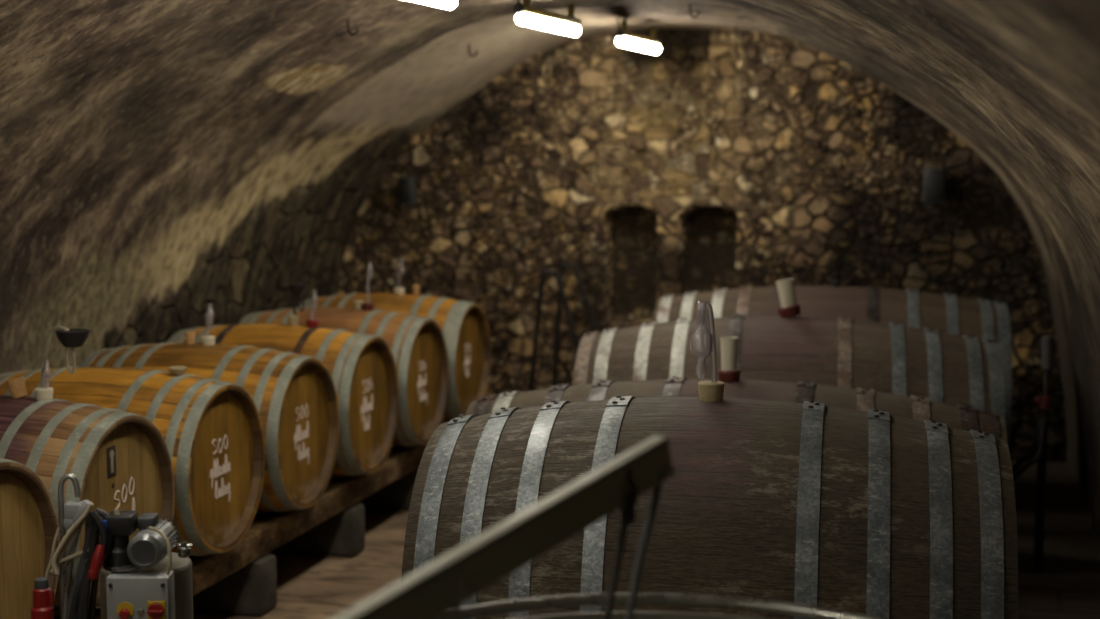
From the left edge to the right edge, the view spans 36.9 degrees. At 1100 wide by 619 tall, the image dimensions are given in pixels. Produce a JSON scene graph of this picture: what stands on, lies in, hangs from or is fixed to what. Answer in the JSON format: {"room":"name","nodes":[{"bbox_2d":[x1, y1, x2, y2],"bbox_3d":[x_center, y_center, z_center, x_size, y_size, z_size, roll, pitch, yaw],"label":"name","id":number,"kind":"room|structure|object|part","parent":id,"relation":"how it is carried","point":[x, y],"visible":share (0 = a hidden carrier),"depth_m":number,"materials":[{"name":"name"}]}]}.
{"room":"wine cellar","nodes":[
{"label":"wine cellar","id":0,"kind":"room"},
{"bbox_2d":[0,271,342,373],"bbox_3d":[-3.062,0.918,4.562,0.208,1.028,12.916,2,6,15],"label":"wall","id":1,"kind":"structure","parent":0,"point":[158,327],"depth_m":8.29,"materials":[{"name":"paint"}]},
{"bbox_2d":[0,0,1099,346],"bbox_3d":[-0.577,-0.333,3.734,5.132,1.670,12.946,2,6,15],"label":"ceiling","id":2,"kind":"structure","parent":0,"point":[156,155],"depth_m":7.12,"materials":[{"name":"paint"}]},
{"bbox_2d":[347,20,358,35],"bbox_3d":[-0.860,-1.243,7.196,0.057,0.100,0.012,2,6,15],"label":"ceiling hook","id":3,"kind":"object","parent":2,"relation":"hanging from","point":[348,28],"visible":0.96,"depth_m":7.20,"materials":[{"name":"metal"}]},
{"bbox_2d":[406,0,456,9],"bbox_3d":[-0.480,-1.087,5.407,0.055,0.142,0.990,2,6,15],"label":"lamp","id":4,"kind":"object","parent":2,"relation":"attached to","point":[446,4],"visible":1,"depth_m":5.71,"materials":[{"name":"white plastic"}]},
{"bbox_2d":[468,44,477,56],"bbox_3d":[-0.412,-1.399,8.819,0.057,0.100,0.012,2,6,15],"label":"ceiling hook","id":5,"kind":"object","parent":2,"relation":"hanging from","point":[469,52],"visible":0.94,"depth_m":8.82,"materials":[{"name":"metal"}]},
{"bbox_2d":[513,0,580,35],"bbox_3d":[-0.005,-1.273,7.112,0.055,0.142,0.950,2,6,15],"label":"lamp","id":6,"kind":"object","parent":2,"relation":"attached to","point":[526,15],"visible":1,"depth_m":7.01,"materials":[{"name":"white plastic"}]},
{"bbox_2d":[515,13,580,35],"bbox_3d":[-0.001,-1.230,7.131,0.054,0.054,0.920,2,6,15],"label":"diffuser","id":7,"kind":"object","parent":6,"relation":"attached to","point":[553,22],"depth_m":7.08,"materials":[{"name":"white plastic"}]},
{"bbox_2d":[615,19,660,53],"bbox_3d":[0.476,-1.460,8.837,0.055,0.142,0.950,2,6,15],"label":"lamp","id":8,"kind":"object","parent":2,"relation":"attached to","point":[626,39],"visible":1,"depth_m":8.67,"materials":[{"name":"white plastic"}]},
{"bbox_2d":[616,37,660,53],"bbox_3d":[0.480,-1.418,8.856,0.054,0.054,0.920,2,6,15],"label":"diffuser","id":9,"kind":"object","parent":8,"relation":"attached to","point":[646,44],"depth_m":8.81,"materials":[{"name":"white plastic"}]},
{"bbox_2d":[689,4,699,17],"bbox_3d":[0.710,-1.481,8.104,0.057,0.100,0.012,2,6,15],"label":"ceiling hook","id":10,"kind":"object","parent":2,"relation":"hanging from","point":[690,13],"visible":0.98,"depth_m":8.11,"materials":[{"name":"metal"}]},
{"bbox_2d":[735,26,744,37],"bbox_3d":[1.084,-1.599,9.425,0.057,0.100,0.012,2,6,15],"label":"ceiling hook","id":11,"kind":"object","parent":2,"relation":"hanging from","point":[736,34],"visible":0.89,"depth_m":9.43,"materials":[{"name":"metal"}]},
{"bbox_2d":[54,460,1099,618],"bbox_3d":[-0.449,1.481,3.992,6.300,0.012,13.500,2,6,15],"label":"floor","id":12,"kind":"structure","parent":0,"point":[309,586],"depth_m":7.27,"materials":[{"name":"wood"}]},
{"bbox_2d":[31,473,192,618],"bbox_3d":[-1.044,0.927,4.041,0.353,1.084,0.343,0,6,0],"label":"pump","id":13,"kind":"object","parent":12,"relation":"on","point":[142,577],"visible":1,"depth_m":3.88,"materials":[{"name":"metal"}]},
{"bbox_2d":[137,609,144,615],"bbox_3d":[-0.959,0.709,3.866,0.017,0.017,0.005,0,6,0],"label":"switch","id":14,"kind":"object","parent":13,"relation":"attached to","point":[140,612],"depth_m":3.86,"materials":[{"name":"grey plastic"}]},
{"bbox_2d":[132,541,154,563],"bbox_3d":[-0.953,0.570,3.867,0.053,0.053,0.005,0,6,0],"label":"fan grille","id":15,"kind":"object","parent":13,"relation":"attached to","point":[143,552],"depth_m":3.87,"materials":[{"name":"grey plastic"}]},
{"bbox_3d":[-0.953,0.560,3.953,0.090,0.089,0.174,0,6,0],"label":"motor","id":16,"kind":"part","parent":13,"relation":"part of","materials":[{"name":"silver metal"}]},
{"bbox_3d":[-0.922,0.706,3.851,0.036,0.007,0.012,0,6,0],"label":"switch lever","id":17,"kind":"part","parent":13,"relation":"part of","materials":[{"name":"red plastic"}]},
{"bbox_2d":[148,603,163,618],"bbox_3d":[-0.922,0.705,3.861,0.038,0.038,0.013,0,6,0],"label":"switch","id":18,"kind":"object","parent":13,"relation":"attached to","point":[155,610],"depth_m":3.85,"materials":[{"name":"red plastic"}]},
{"bbox_3d":[-0.922,0.705,3.865,0.043,0.045,0.005,0,6,0],"label":"yellow plate","id":19,"kind":"part","parent":13,"relation":"part of","materials":[{"name":"plastic"}]},
{"bbox_2d":[193,554,276,615],"bbox_3d":[-1.521,1.079,6.648,0.860,0.216,0.150,2,6,15],"label":"concrete block","id":20,"kind":"object","parent":12,"relation":"on","point":[252,589],"visible":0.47,"depth_m":6.50,"materials":[{"name":"grey concrete"}]},
{"bbox_2d":[54,421,448,618],"bbox_3d":[-1.115,0.888,6.879,0.150,0.110,6.100,2,6,15],"label":"beam","id":21,"kind":"structure","parent":12,"relation":"on","point":[268,531],"depth_m":6.83,"materials":[{"name":"brown wood"}]},
{"bbox_2d":[0,366,264,555],"bbox_3d":[-1.634,0.567,6.164,0.952,0.700,0.701,2,6,15],"label":"wine barrel","id":22,"kind":"object","parent":21,"relation":"on","point":[211,430],"visible":0.57,"depth_m":5.98,"materials":[{"name":"brown wood"}]},
{"bbox_2d":[168,366,186,373],"bbox_3d":[-1.365,0.222,6.052,0.068,0.020,0.068,2,6,15],"label":"bung","id":23,"kind":"object","parent":22,"relation":"on","point":[174,369],"visible":1,"depth_m":6.03,"materials":[{"name":"beige rubber"}]},
{"bbox_2d":[80,342,338,512],"bbox_3d":[-1.439,0.491,6.864,0.952,0.700,0.701,2,6,15],"label":"wine barrel","id":24,"kind":"object","parent":21,"relation":"on","point":[294,396],"visible":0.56,"depth_m":6.69,"materials":[{"name":"brown wood"}]},
{"bbox_2d":[184,331,194,343],"bbox_3d":[-1.492,0.121,6.838,0.044,0.055,0.044,2,6,15],"label":"bung","id":25,"kind":"object","parent":24,"relation":"on","point":[190,335],"visible":1,"depth_m":6.82,"materials":[{"name":"beige wood"}]},
{"bbox_2d":[200,303,214,344],"bbox_3d":[-1.413,0.063,6.810,0.060,0.176,0.060,0,6,0],"label":"small airlock","id":26,"kind":"object","parent":24,"relation":"on","point":[205,340],"visible":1,"depth_m":6.80,"materials":[{"name":"white plastic"}]},
{"bbox_2d":[167,323,398,477],"bbox_3d":[-1.247,0.415,7.553,0.952,0.700,0.701,2,6,15],"label":"wine barrel","id":27,"kind":"object","parent":21,"relation":"on","point":[362,369],"visible":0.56,"depth_m":7.38,"materials":[{"name":"brown wood"}]},
{"bbox_2d":[287,315,298,325],"bbox_3d":[-1.165,0.051,7.491,0.054,0.045,0.054,2,6,15],"label":"bung","id":28,"kind":"object","parent":27,"relation":"on","point":[293,320],"visible":1,"depth_m":7.47,"materials":[{"name":"brown wood"}]},
{"bbox_2d":[288,282,307,314],"bbox_3d":[-1.147,-0.042,7.518,0.088,0.166,0.088,2,6,15],"label":"funnel","id":29,"kind":"object","parent":27,"relation":"on","point":[296,288],"visible":1,"depth_m":7.51,"materials":[{"name":"black plastic"}]},
{"bbox_2d":[306,290,318,327],"bbox_3d":[-1.075,-0.002,7.460,0.060,0.176,0.060,0,6,0],"label":"small airlock","id":30,"kind":"object","parent":27,"relation":"on","point":[312,322],"visible":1,"depth_m":7.45,"materials":[{"name":"red plastic"}]},
{"bbox_2d":[298,293,490,421],"bbox_3d":[-0.865,0.262,8.923,0.952,0.700,0.701,2,6,15],"label":"wine barrel","id":31,"kind":"object","parent":21,"relation":"on","point":[463,324],"visible":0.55,"depth_m":8.76,"materials":[{"name":"brown wood"}]},
{"bbox_2d":[393,259,403,294],"bbox_3d":[-0.812,-0.174,8.861,0.060,0.196,0.060,0,6,0],"label":"small airlock","id":32,"kind":"object","parent":31,"relation":"on","point":[400,267],"visible":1,"depth_m":8.85,"materials":[{"name":"white plastic"}]},
{"bbox_2d":[412,285,419,294],"bbox_3d":[-0.719,-0.104,8.842,0.040,0.055,0.040,2,6,15],"label":"bung","id":33,"kind":"object","parent":31,"relation":"on","point":[415,288],"visible":1,"depth_m":8.83,"materials":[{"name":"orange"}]},
{"bbox_2d":[255,503,364,556],"bbox_3d":[-1.270,0.981,7.548,0.860,0.216,0.150,2,6,15],"label":"concrete block","id":34,"kind":"object","parent":12,"relation":"on","point":[342,534],"visible":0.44,"depth_m":7.40,"materials":[{"name":"grey concrete"}]},
{"bbox_2d":[357,468,417,508],"bbox_3d":[-1.016,0.882,8.459,0.860,0.216,0.150,2,6,15],"label":"concrete block","id":35,"kind":"object","parent":12,"relation":"on","point":[397,494],"visible":0.02,"depth_m":8.32,"materials":[{"name":"grey concrete"}]},
{"bbox_2d":[332,436,676,618],"bbox_3d":[-0.129,0.942,2.341,0.179,1.422,0.924,6,9,43],"label":"hoist arm","id":36,"kind":"object","parent":12,"relation":"on","point":[444,584],"visible":1,"depth_m":2.38},
{"bbox_3d":[0.095,0.524,2.516,0.018,0.489,0.089,6,8,42],"label":"pull rod","id":37,"kind":"part","parent":36,"relation":"part of","materials":[{"name":"grey metal"}]},
{"bbox_2d":[528,262,597,390],"bbox_3d":[0.176,0.317,9.406,0.553,1.145,0.581,2,6,15],"label":"step ladder","id":38,"kind":"object","parent":12,"relation":"on","point":[558,275],"visible":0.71,"depth_m":9.19,"materials":[{"name":"black metal"}]},
{"bbox_3d":[0.102,0.345,9.143,0.550,1.144,0.031,2,6,15],"label":"hooped rail","id":39,"kind":"part","parent":38,"relation":"part of","materials":[{"name":"black metal"}]},
{"bbox_3d":[0.252,0.291,9.669,0.550,1.139,0.031,2,6,15],"label":"hooped rail","id":40,"kind":"part","parent":38,"relation":"part of","materials":[{"name":"black metal"}]},
{"bbox_2d":[438,593,876,618],"bbox_3d":[0.165,1.110,2.507,1.218,1.050,1.218,2,6,15],"label":"barrel","id":41,"kind":"object","parent":12,"relation":"on","point":[469,612],"visible":0.88,"depth_m":3.02,"materials":[{"name":"brown wood"}]},
{"bbox_2d":[401,396,1017,618],"bbox_3d":[0.479,0.818,4.840,1.642,1.122,1.120,1,6,10],"label":"wine cask","id":42,"kind":"object","parent":12,"relation":"on","point":[877,514],"visible":0.87,"depth_m":4.39,"materials":[{"name":"brown wood"}]},
{"bbox_2d":[690,301,724,401],"bbox_3d":[0.456,0.121,4.768,0.101,0.292,0.078,0,6,0],"label":"airlock","id":43,"kind":"object","parent":42,"relation":"on","point":[702,340],"visible":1,"depth_m":4.75,"materials":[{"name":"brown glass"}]},
{"bbox_2d":[465,376,1007,444],"bbox_3d":[0.686,0.740,6.298,2.002,0.964,0.956,1,6,10],"label":"wine cask","id":44,"kind":"object","parent":12,"relation":"on","point":[962,417],"visible":0.18,"depth_m":6.12,"materials":[{"name":"brown wood"}]},
{"bbox_2d":[718,336,740,382],"bbox_3d":[0.678,0.189,6.240,0.087,0.167,0.087,2,6,15],"label":"airlock","id":45,"kind":"object","parent":44,"relation":"on","point":[729,373],"visible":0.99,"depth_m":6.21,"materials":[{"name":"red plastic"}]},
{"bbox_2d":[720,336,738,370],"bbox_3d":[0.678,0.168,6.238,0.069,0.125,0.069,2,6,15],"label":"cup","id":46,"kind":"object","parent":45,"relation":"on","point":[729,344],"depth_m":6.21,"materials":[{"name":"beige plastic"}]},
{"bbox_2d":[572,314,1004,420],"bbox_3d":[1.054,0.561,7.408,1.832,1.078,1.070,1,6,9],"label":"wine cask","id":47,"kind":"object","parent":12,"relation":"on","point":[895,358],"visible":0.36,"depth_m":7.07,"materials":[{"name":"brown wood"}]},
{"bbox_2d":[776,278,800,317],"bbox_3d":[1.061,-0.052,7.341,0.110,0.174,0.100,5,8,40],"label":"airlock","id":48,"kind":"object","parent":47,"relation":"on","point":[785,287],"visible":1,"depth_m":7.31,"materials":[{"name":"red plastic"}]},
{"bbox_2d":[776,278,795,306],"bbox_3d":[1.053,-0.073,7.339,0.080,0.120,0.080,-9,4,16],"label":"cup","id":49,"kind":"object","parent":48,"relation":"on","point":[785,287],"depth_m":7.31,"materials":[{"name":"beige plastic"}]},
{"bbox_2d":[653,285,1011,449],"bbox_3d":[1.454,0.417,8.638,1.782,1.099,1.091,1,6,10],"label":"wine cask","id":50,"kind":"object","parent":12,"relation":"on","point":[981,318],"visible":0.26,"depth_m":8.33,"materials":[{"name":"brown wood"}]},
{"bbox_2d":[831,280,840,285],"bbox_3d":[1.486,-0.137,8.569,0.050,0.030,0.050,2,6,15],"label":"bung","id":51,"kind":"object","parent":50,"relation":"on","point":[834,282],"visible":1,"depth_m":8.55,"materials":[{"name":"black rubber"}]},
{"bbox_2d":[1012,336,1053,571],"bbox_3d":[2.066,0.625,7.114,0.183,1.032,0.231,2,6,15],"label":"pipe","id":52,"kind":"object","parent":12,"relation":"on","point":[1043,401],"visible":0.77,"depth_m":7.08,"materials":[{"name":"grey plastic"}]},
{"bbox_2d":[336,29,1066,461],"bbox_3d":[0.866,-0.590,10.044,5.500,2.900,0.268,2,6,15],"label":"wall","id":53,"kind":"structure","parent":0,"point":[714,159],"depth_m":9.97,"materials":[{"name":"stone"}]},
{"bbox_2d":[397,177,416,204],"bbox_3d":[-0.882,-0.741,10.303,0.100,0.170,0.176,2,6,15],"label":"wall lamp","id":54,"kind":"object","parent":53,"relation":"attached to","point":[406,186],"visible":1,"depth_m":10.22,"materials":[{"name":"grey plastic"}]},
{"bbox_2d":[397,179,410,202],"bbox_3d":[-0.904,-0.732,10.222,0.085,0.150,0.008,2,6,15],"label":"grille","id":55,"kind":"object","parent":54,"relation":"attached to","point":[403,185],"depth_m":10.22,"materials":[{"name":"black metal"}]},
{"bbox_2d":[923,167,944,202],"bbox_3d":[2.200,-0.714,9.447,0.120,0.200,0.176,2,6,15],"label":"wall lamp","id":56,"kind":"object","parent":53,"relation":"attached to","point":[933,177],"visible":1,"depth_m":9.36,"materials":[{"name":"grey plastic"}]},
{"bbox_2d":[1048,289,1099,536],"bbox_3d":[1.565,1.055,3.287,0.208,1.031,12.943,1,6,12],"label":"wall","id":57,"kind":"structure","parent":0,"point":[1079,356],"depth_m":8.09,"materials":[{"name":"paint"}]},
{"bbox_3d":[-1.717,0.870,7.045,0.150,0.110,6.100,2,6,15],"label":"beam","id":58,"kind":"structure","parent":0,"visible":0},
{"bbox_2d":[0,458,59,618],"bbox_3d":[-2.015,0.725,4.800,0.952,0.700,0.701,2,6,15],"label":"wine barrel","id":59,"kind":"object","parent":58,"relation":"on","point":[28,517],"visible":0.8,"depth_m":4.83,"materials":[{"name":"brown wood"}]},
{"bbox_2d":[0,395,174,609],"bbox_3d":[-1.824,0.636,5.481,0.952,0.700,0.701,2,6,15],"label":"wine barrel","id":60,"kind":"object","parent":58,"relation":"on","point":[119,459],"visible":0.56,"depth_m":5.27,"materials":[{"name":"brown wood"}]},
{"bbox_2d":[6,376,26,397],"bbox_3d":[-1.761,0.259,5.444,0.069,0.077,0.060,4,7,34],"label":"bung","id":61,"kind":"object","parent":60,"relation":"on","point":[16,386],"visible":1,"depth_m":5.42,"materials":[{"name":"beige wood"}]},
{"bbox_2d":[34,359,52,400],"bbox_3d":[-1.662,0.230,5.415,0.060,0.136,0.060,0,6,0],"label":"small airlock","id":62,"kind":"object","parent":60,"relation":"on","point":[41,393],"visible":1,"depth_m":5.40,"materials":[{"name":"white plastic"}]},
{"bbox_2d":[40,325,89,386],"bbox_3d":[-1.601,0.158,5.432,0.183,0.211,0.110,2,6,15],"label":"funnel","id":63,"kind":"object","parent":60,"relation":"on","point":[69,338],"visible":0.97,"depth_m":5.41,"materials":[{"name":"black plastic"}]},
{"bbox_2d":[239,307,448,447],"bbox_3d":[-1.054,0.341,8.243,0.952,0.700,0.701,2,6,15],"label":"wine barrel","id":64,"kind":"object","parent":58,"relation":"on","point":[417,344],"visible":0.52,"depth_m":8.07,"materials":[{"name":"brown wood"}]},
{"bbox_2d":[352,300,363,309],"bbox_3d":[-0.951,-0.023,8.175,0.056,0.045,0.056,2,6,15],"label":"bung","id":65,"kind":"object","parent":64,"relation":"on","point":[357,304],"visible":1,"depth_m":8.15,"materials":[{"name":"brown wood"}]},
{"bbox_2d":[362,261,373,310],"bbox_3d":[-0.900,-0.114,8.151,0.060,0.246,0.060,0,6,0],"label":"small airlock","id":66,"kind":"object","parent":64,"relation":"on","point":[367,306],"visible":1,"depth_m":8.14,"materials":[{"name":"red rubber"}]}
]}

